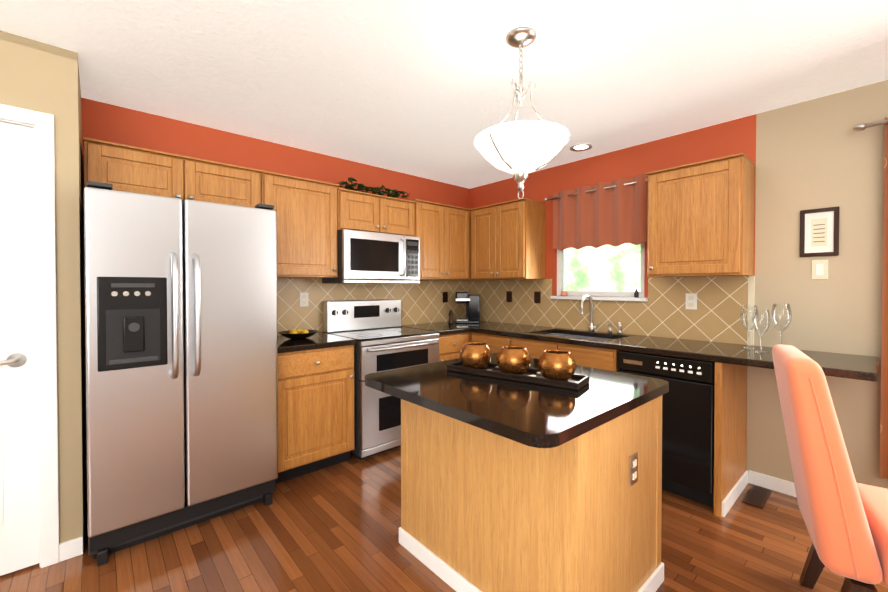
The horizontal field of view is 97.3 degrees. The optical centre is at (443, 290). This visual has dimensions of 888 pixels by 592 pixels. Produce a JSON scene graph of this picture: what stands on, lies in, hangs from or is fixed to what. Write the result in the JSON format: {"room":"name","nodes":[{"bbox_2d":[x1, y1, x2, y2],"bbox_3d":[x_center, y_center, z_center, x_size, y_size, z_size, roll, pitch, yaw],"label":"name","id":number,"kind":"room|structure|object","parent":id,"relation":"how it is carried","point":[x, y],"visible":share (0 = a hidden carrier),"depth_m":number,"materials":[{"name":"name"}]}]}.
{"room":"kitchen","nodes":[
{"label":"kitchen","id":0,"kind":"room"},
{"bbox_2d":[0,30,85,549],"bbox_3d":[-3.250,0.078,1.087,3.295,2.440,0.740,-1,1,-42],"label":"wall","id":1,"kind":"structure","parent":0,"point":[37,76],"depth_m":1.87,"materials":[{"name":"beige paint"}]},
{"bbox_2d":[0,122,38,575],"bbox_3d":[-2.187,0.264,1.546,0.800,2.031,0.100,-1,1,-42],"label":"pantry door","id":2,"kind":"structure","parent":1,"relation":"in","point":[19,518],"depth_m":1.78,"materials":[{"name":"white paint"}]},
{"bbox_2d":[0,104,58,567],"bbox_3d":[-2.217,0.235,1.580,0.934,2.112,0.138,-1,1,-42],"label":"door frame","id":3,"kind":"structure","parent":1,"relation":"attached to","point":[42,124],"depth_m":1.82,"materials":[{"name":"white paint"}]},
{"bbox_2d":[81,98,469,501],"bbox_3d":[-1.036,0.048,3.455,3.450,2.440,0.140,-1,1,-42],"label":"wall","id":4,"kind":"structure","parent":0,"point":[102,121],"depth_m":2.88,"materials":[{"name":"paint"}]},
{"bbox_2d":[83,137,198,200],"bbox_3d":[-1.856,-0.675,2.398,0.513,0.312,0.330,-1,1,-42],"label":"upper cabinet","id":5,"kind":"object","parent":4,"relation":"attached to","point":[133,169],"depth_m":2.27,"materials":[{"name":"brown wood"}]},
{"bbox_2d":[199,159,262,207],"bbox_3d":[-1.563,-0.678,2.659,0.513,0.312,0.330,-1,1,-42],"label":"upper cabinet","id":6,"kind":"object","parent":4,"relation":"attached to","point":[223,183],"depth_m":2.58,"materials":[{"name":"brown wood"}]},
{"bbox_2d":[263,171,342,277],"bbox_3d":[-1.155,-0.473,3.024,0.568,0.732,0.330,-1,1,-42],"label":"upper cabinet","id":7,"kind":"object","parent":4,"relation":"attached to","point":[309,211],"depth_m":2.92,"materials":[{"name":"brown wood"}]},
{"bbox_2d":[300,293,307,306],"bbox_3d":[-1.159,0.071,3.239,0.072,0.116,0.007,-1,1,-42],"label":"electrical outlet plate","id":8,"kind":"object","parent":4,"relation":"attached to","point":[303,296],"depth_m":3.23,"materials":[{"name":"beige plastic"}]},
{"bbox_2d":[343,189,386,233],"bbox_3d":[-0.776,-0.654,3.358,0.439,0.327,0.330,-1,1,-42],"label":"upper cabinet","id":9,"kind":"object","parent":4,"relation":"attached to","point":[362,211],"depth_m":3.25,"materials":[{"name":"brown wood"}]},
{"bbox_2d":[322,229,419,283],"bbox_3d":[-0.611,-0.277,3.416,0.752,0.421,0.450,-1,1,-42],"label":"microwave","id":10,"kind":"object","parent":9,"relation":"attached to","point":[365,257],"visible":1,"depth_m":3.24,"materials":[{"name":"silver metal"}]},
{"bbox_2d":[277,277,468,334],"bbox_3d":[-0.611,0.114,3.737,2.400,0.460,0.006,-1,1,-42],"label":"backsplash","id":11,"kind":"structure","parent":4,"relation":"attached to","point":[421,303],"depth_m":3.63,"materials":[{"name":"beige tile"}]},
{"bbox_2d":[387,197,418,236],"bbox_3d":[-0.539,-0.657,3.569,0.439,0.327,0.330,-1,1,-42],"label":"upper cabinet","id":12,"kind":"object","parent":4,"relation":"attached to","point":[402,215],"depth_m":3.50,"materials":[{"name":"brown wood"}]},
{"bbox_2d":[338,177,410,198],"bbox_3d":[-0.614,-0.881,3.411,0.723,0.123,0.193,-1,1,-42],"label":"ivy garland","id":13,"kind":"object","parent":12,"relation":"on","point":[375,190],"visible":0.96,"depth_m":3.38,"materials":[{"name":"green plant"}]},
{"bbox_2d":[411,199,438,279],"bbox_3d":[-0.216,-0.483,3.858,0.417,0.732,0.330,-1,1,-42],"label":"upper cabinet","id":14,"kind":"object","parent":4,"relation":"attached to","point":[428,211],"depth_m":3.71,"materials":[{"name":"brown wood"}]},
{"bbox_2d":[443,292,447,302],"bbox_3d":[0.015,0.068,4.282,0.072,0.116,0.007,-1,1,-42],"label":"electrical outlet plate","id":15,"kind":"object","parent":4,"relation":"attached to","point":[445,294],"depth_m":4.28,"materials":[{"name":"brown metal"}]},
{"bbox_2d":[439,203,470,279],"bbox_3d":[0.037,-0.485,4.035,0.438,0.732,0.401,-1,1,-42],"label":"upper cabinet","id":16,"kind":"object","parent":4,"relation":"attached to","point":[454,221],"depth_m":3.93,"materials":[{"name":"brown wood"}]},
{"bbox_2d":[0,446,887,591],"bbox_3d":[-0.100,1.339,0.196,6.800,0.060,6.400,-1,1,-42],"label":"floor","id":17,"kind":"structure","parent":0,"point":[334,528],"depth_m":1.93,"materials":[{"name":"brown wood"}]},
{"bbox_2d":[84,181,277,565],"bbox_3d":[-1.541,0.385,2.318,0.850,1.795,0.828,-1,1,-42],"label":"refrigerator","id":18,"kind":"object","parent":17,"relation":"on","point":[181,361],"visible":1,"depth_m":2.00,"materials":[{"name":"silver metal"}]},
{"bbox_2d":[276,345,354,483],"bbox_3d":[-1.077,0.835,2.916,0.591,0.880,0.620,-1,1,-42],"label":"base cabinet","id":19,"kind":"object","parent":17,"relation":"on","point":[316,426],"depth_m":2.68,"materials":[{"name":"brown wood"}]},
{"bbox_2d":[277,332,355,352],"bbox_3d":[-1.073,0.374,2.905,0.590,0.039,0.629,-1,1,-42],"label":"countertop","id":20,"kind":"structure","parent":19,"relation":"on","point":[319,340],"depth_m":2.76,"materials":[{"name":"black stone"}]},
{"bbox_2d":[278,330,317,338],"bbox_3d":[-1.086,0.329,2.920,0.280,0.050,0.280,-1,1,-42],"label":"fruit bowl","id":21,"kind":"object","parent":20,"relation":"on","point":[297,336],"visible":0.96,"depth_m":2.84,"materials":[{"name":"black ceramic"}]},
{"bbox_2d":[289,328,308,333],"bbox_3d":[-1.089,0.311,2.915,0.131,0.058,0.146,-1,1,-42],"label":"lemons","id":22,"kind":"object","parent":21,"relation":"in","point":[298,331],"visible":0.67,"depth_m":2.89,"materials":[{"name":"yellow food"}]},
{"bbox_2d":[323,299,438,459],"bbox_3d":[-0.515,0.677,3.331,0.760,1.185,0.711,-1,1,-42],"label":"range","id":23,"kind":"object","parent":17,"relation":"on","point":[380,335],"visible":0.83,"depth_m":3.07,"materials":[{"name":"silver metal"}]},
{"bbox_2d":[439,332,471,361],"bbox_3d":[-0.080,0.824,3.753,0.431,0.880,0.691,-1,1,-42],"label":"base cabinet","id":24,"kind":"object","parent":17,"relation":"on","point":[450,345],"depth_m":3.52,"materials":[{"name":"brown wood"}]},
{"bbox_2d":[401,322,468,334],"bbox_3d":[-0.115,0.364,3.755,0.390,0.039,0.630,-1,1,-42],"label":"countertop","id":25,"kind":"structure","parent":24,"relation":"on","point":[440,327],"depth_m":3.70,"materials":[{"name":"black stone"}]},
{"bbox_2d":[445,321,878,381],"bbox_3d":[1.116,0.458,3.145,0.639,0.213,3.179,-1,1,-42],"label":"countertop","id":26,"kind":"structure","parent":24,"relation":"on","point":[857,367],"depth_m":2.50,"materials":[{"name":"black stone"}]},
{"bbox_2d":[448,310,453,323],"bbox_3d":[0.072,0.267,4.055,0.054,0.144,0.054,-1,1,-42],"label":"pepper mill","id":27,"kind":"object","parent":26,"relation":"on","point":[450,318],"visible":1,"depth_m":4.04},
{"bbox_2d":[455,291,479,323],"bbox_3d":[0.252,0.169,4.195,0.253,0.338,0.252,0,1,3],"label":"coffee maker","id":28,"kind":"object","parent":26,"relation":"on","point":[472,301],"visible":1,"depth_m":4.07,"materials":[{"name":"black plastic"}]},
{"bbox_2d":[580,295,599,331],"bbox_3d":[1.225,0.191,3.275,0.208,0.316,0.104,-1,1,-42],"label":"faucet","id":29,"kind":"object","parent":26,"relation":"on","point":[591,327],"visible":1,"depth_m":3.33,"materials":[{"name":"silver metal"}]},
{"bbox_2d":[606,323,611,332],"bbox_3d":[1.359,0.304,3.219,0.075,0.091,0.028,-1,1,-42],"label":"soap dispenser","id":30,"kind":"object","parent":26,"relation":"on","point":[610,330],"visible":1,"depth_m":3.22,"materials":[{"name":"silver metal"}]},
{"bbox_2d":[618,322,621,333],"bbox_3d":[1.430,0.303,3.175,0.030,0.095,0.030,-1,1,-42],"label":"sprayer","id":31,"kind":"object","parent":26,"relation":"on","point":[619,327],"visible":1,"depth_m":3.17,"materials":[{"name":"silver metal"}]},
{"bbox_2d":[740,305,758,348],"bbox_3d":[1.907,0.225,2.441,0.092,0.270,0.092,-1,1,-42],"label":"wine glass","id":32,"kind":"object","parent":26,"relation":"on","point":[742,313],"visible":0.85,"depth_m":2.46,"materials":[{"name":"clear glass"}]},
{"bbox_2d":[752,310,769,352],"bbox_3d":[1.882,0.237,2.318,0.085,0.248,0.085,-1,1,-42],"label":"wine glass","id":33,"kind":"object","parent":26,"relation":"on","point":[755,323],"visible":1,"depth_m":2.32,"materials":[{"name":"clear glass"}]},
{"bbox_2d":[771,304,791,344],"bbox_3d":[2.014,0.219,2.335,0.097,0.284,0.097,-1,1,-42],"label":"wine glass","id":34,"kind":"object","parent":26,"relation":"on","point":[774,311],"visible":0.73,"depth_m":2.34,"materials":[{"name":"clear glass"}]},
{"bbox_2d":[472,332,559,358],"bbox_3d":[0.627,0.825,3.660,0.696,0.880,0.570,-1,1,-42],"label":"base cabinet","id":35,"kind":"object","parent":17,"relation":"on","point":[495,343],"depth_m":3.28,"materials":[{"name":"brown wood"}]},
{"bbox_2d":[399,395,663,591],"bbox_3d":[0.374,0.868,1.863,0.738,0.839,0.998,-1,1,-42],"label":"kitchen island","id":36,"kind":"object","parent":17,"relation":"on","point":[482,510],"visible":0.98,"depth_m":1.52,"materials":[{"name":"brown wood"}]},
{"bbox_2d":[365,353,668,447],"bbox_3d":[0.316,0.428,1.832,1.010,0.039,1.050,-1,1,-42],"label":"island countertop","id":37,"kind":"structure","parent":36,"relation":"on","point":[535,415],"depth_m":1.51,"materials":[{"name":"black stone"}]},
{"bbox_2d":[447,361,589,389],"bbox_3d":[0.332,0.392,1.866,0.660,0.030,0.170,1,1,35],"label":"decorative tray","id":38,"kind":"object","parent":37,"relation":"on","point":[576,382],"visible":0.75,"depth_m":1.77,"materials":[{"name":"black wood"}]},
{"bbox_2d":[460,342,491,368],"bbox_3d":[0.161,0.330,1.987,0.164,0.126,0.164,-1,1,-42],"label":"copper bowl","id":39,"kind":"object","parent":38,"relation":"on","point":[477,355],"visible":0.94,"depth_m":1.93,"materials":[{"name":"brown metal"}]},
{"bbox_2d":[496,346,530,374],"bbox_3d":[0.332,0.331,1.865,0.164,0.126,0.164,-1,1,-42],"label":"copper bowl","id":40,"kind":"object","parent":38,"relation":"on","point":[514,359],"visible":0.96,"depth_m":1.80,"materials":[{"name":"brown metal"}]},
{"bbox_2d":[487,366,541,376],"bbox_3d":[0.271,0.387,1.931,0.180,0.014,0.455,-1,1,-42],"label":"pebble","id":41,"kind":"object","parent":38,"relation":"in","point":[497,367],"visible":0.38,"depth_m":1.84,"materials":[{"name":"white stone"}]},
{"bbox_2d":[538,350,575,380],"bbox_3d":[0.503,0.333,1.744,0.164,0.126,0.164,-1,1,-42],"label":"copper bowl","id":42,"kind":"object","parent":38,"relation":"on","point":[557,365],"visible":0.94,"depth_m":1.68,"materials":[{"name":"brown metal"}]},
{"bbox_2d":[617,350,714,506],"bbox_3d":[1.569,0.841,2.635,0.590,0.874,0.558,-1,1,-42],"label":"dishwasher","id":43,"kind":"object","parent":17,"relation":"on","point":[688,401],"visible":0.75,"depth_m":2.35,"materials":[{"name":"black metal"}]},
{"bbox_2d":[742,485,771,508],"bbox_3d":[1.952,1.276,2.433,0.300,0.010,0.100,-1,1,-42],"label":"floor vent","id":44,"kind":"object","parent":17,"relation":"in","point":[756,496],"visible":1,"depth_m":2.42,"materials":[{"name":"brown metal"}]},
{"bbox_2d":[772,344,887,591],"bbox_3d":[1.673,0.769,1.410,0.724,1.050,0.490,0,1,34],"label":"dining chair","id":45,"kind":"object","parent":17,"relation":"on","point":[844,515],"visible":1,"depth_m":1.37,"materials":[{"name":"fabric"}]},
{"bbox_2d":[0,0,887,188],"bbox_3d":[-0.100,-1.161,0.165,6.800,0.060,6.400,-1,1,-42],"label":"ceiling","id":46,"kind":"structure","parent":0,"point":[421,88],"depth_m":1.99,"materials":[{"name":"paint"}]},
{"bbox_2d":[474,27,569,199],"bbox_3d":[0.348,-0.783,1.772,0.424,0.734,0.422,-1,1,-42],"label":"pendant light","id":47,"kind":"object","parent":46,"relation":"hanging from","point":[519,150],"visible":1,"depth_m":1.68,"materials":[{"name":"white glass"}]},
{"bbox_2d":[570,143,591,150],"bbox_3d":[1.112,-1.164,3.168,0.170,0.007,0.170,-1,1,-42],"label":"recessed light","id":48,"kind":"object","parent":46,"relation":"in","point":[582,147],"visible":1,"depth_m":3.17,"materials":[{"name":"white glass"}]},
{"bbox_2d":[470,80,887,488],"bbox_3d":[2.365,0.062,2.330,0.140,2.440,6.340,-1,1,-42],"label":"wall","id":49,"kind":"structure","parent":0,"point":[818,153],"depth_m":2.41,"materials":[{"name":"paint"}]},
{"bbox_2d":[471,203,498,279],"bbox_3d":[0.498,-0.485,4.011,0.401,0.732,0.430,-1,1,-42],"label":"upper cabinet","id":50,"kind":"object","parent":49,"relation":"attached to","point":[484,219],"depth_m":3.92,"materials":[{"name":"brown wood"}]},
{"bbox_2d":[506,291,511,301],"bbox_3d":[0.684,0.060,4.101,0.007,0.116,0.072,-1,1,-42],"label":"electrical outlet plate","id":51,"kind":"object","parent":49,"relation":"attached to","point":[508,293],"depth_m":4.10,"materials":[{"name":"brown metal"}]},
{"bbox_2d":[499,198,545,279],"bbox_3d":[0.722,-0.483,3.812,0.330,0.732,0.408,-1,1,-42],"label":"upper cabinet","id":52,"kind":"object","parent":49,"relation":"attached to","point":[522,223],"depth_m":3.66,"materials":[{"name":"brown wood"}]},
{"bbox_2d":[534,292,540,302],"bbox_3d":[0.917,0.063,3.839,0.007,0.116,0.072,-1,1,-42],"label":"electrical outlet plate","id":53,"kind":"object","parent":49,"relation":"attached to","point":[537,295],"depth_m":3.84,"materials":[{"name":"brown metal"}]},
{"bbox_2d":[544,174,647,250],"bbox_3d":[1.299,-0.635,3.335,0.103,0.542,1.006,-1,1,-42],"label":"valance curtain","id":54,"kind":"object","parent":49,"relation":"attached to","point":[613,213],"visible":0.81,"depth_m":3.26,"materials":[{"name":"orange fabric"}]},
{"bbox_2d":[550,242,647,301],"bbox_3d":[1.340,-0.302,3.415,0.125,0.760,0.870,-1,1,-42],"label":"window","id":55,"kind":"structure","parent":49,"relation":"in","point":[606,295],"depth_m":3.40,"materials":[{"name":"glass"}]},
{"bbox_2d":[560,291,567,295],"bbox_3d":[1.111,0.022,3.617,0.066,0.045,0.066,-1,1,-42],"label":"candle","id":56,"kind":"object","parent":55,"relation":"on","point":[563,293],"visible":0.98,"depth_m":3.59,"materials":[{"name":"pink wax"}]},
{"bbox_2d":[634,289,638,296],"bbox_3d":[1.543,0.018,3.131,0.032,0.066,0.032,-1,1,-42],"label":"bottle","id":57,"kind":"object","parent":55,"relation":"on","point":[636,293],"visible":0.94,"depth_m":3.12,"materials":[{"name":"grey glass"}]},
{"bbox_2d":[469,276,754,344],"bbox_3d":[1.172,0.117,3.562,0.008,0.460,2.635,-1,1,-42],"label":"backsplash","id":58,"kind":"structure","parent":49,"relation":"attached to","point":[663,311],"depth_m":3.05,"materials":[{"name":"beige tile"}]},
{"bbox_2d":[686,293,696,309],"bbox_3d":[1.800,0.076,2.845,0.007,0.116,0.072,-1,1,-42],"label":"electrical outlet plate","id":59,"kind":"object","parent":49,"relation":"attached to","point":[691,300],"depth_m":2.84,"materials":[{"name":"white plastic"}]},
{"bbox_2d":[646,153,754,276],"bbox_3d":[1.737,-0.468,2.669,0.330,0.732,0.550,-1,1,-42],"label":"upper cabinet","id":60,"kind":"object","parent":49,"relation":"attached to","point":[700,218],"depth_m":2.52,"materials":[{"name":"brown wood"}]},
{"bbox_2d":[722,470,749,516],"bbox_3d":[1.796,1.239,2.405,0.570,0.085,0.017,-1,1,-42],"label":"baseboard","id":61,"kind":"structure","parent":49,"relation":"attached to","point":[735,492],"depth_m":2.37,"materials":[{"name":"white paint"}]},
{"bbox_2d":[750,470,796,497],"bbox_3d":[2.319,1.240,2.277,0.017,0.085,0.900,-1,1,-42],"label":"baseboard","id":62,"kind":"structure","parent":49,"relation":"attached to","point":[762,480],"depth_m":2.50,"materials":[{"name":"white paint"}]},
{"bbox_2d":[812,260,827,278],"bbox_3d":[2.252,-0.128,2.341,0.008,0.116,0.072,-1,1,-42],"label":"switch plate","id":63,"kind":"object","parent":49,"relation":"attached to","point":[819,269],"visible":1,"depth_m":2.34,"materials":[{"name":"beige plastic"}]},
{"bbox_2d":[800,206,839,256],"bbox_3d":[2.245,-0.351,2.339,0.017,0.285,0.170,-1,1,-42],"label":"picture frame","id":64,"kind":"object","parent":49,"relation":"attached to","point":[819,231],"visible":1,"depth_m":2.34,"materials":[{"name":"black plastic"}]},
{"bbox_2d":[853,117,887,478],"bbox_3d":[2.954,0.050,1.470,0.118,1.945,1.972,-1,1,-42],"label":"curtain","id":65,"kind":"object","parent":49,"relation":"attached to","point":[884,406],"visible":1,"depth_m":2.11,"materials":[{"name":"brown fabric"}]},
{"label":"outside","id":66,"kind":"structure","parent":0,"visible":0},
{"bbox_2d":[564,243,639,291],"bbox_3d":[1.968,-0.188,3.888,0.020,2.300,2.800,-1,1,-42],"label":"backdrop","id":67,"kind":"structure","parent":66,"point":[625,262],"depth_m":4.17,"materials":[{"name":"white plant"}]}
]}

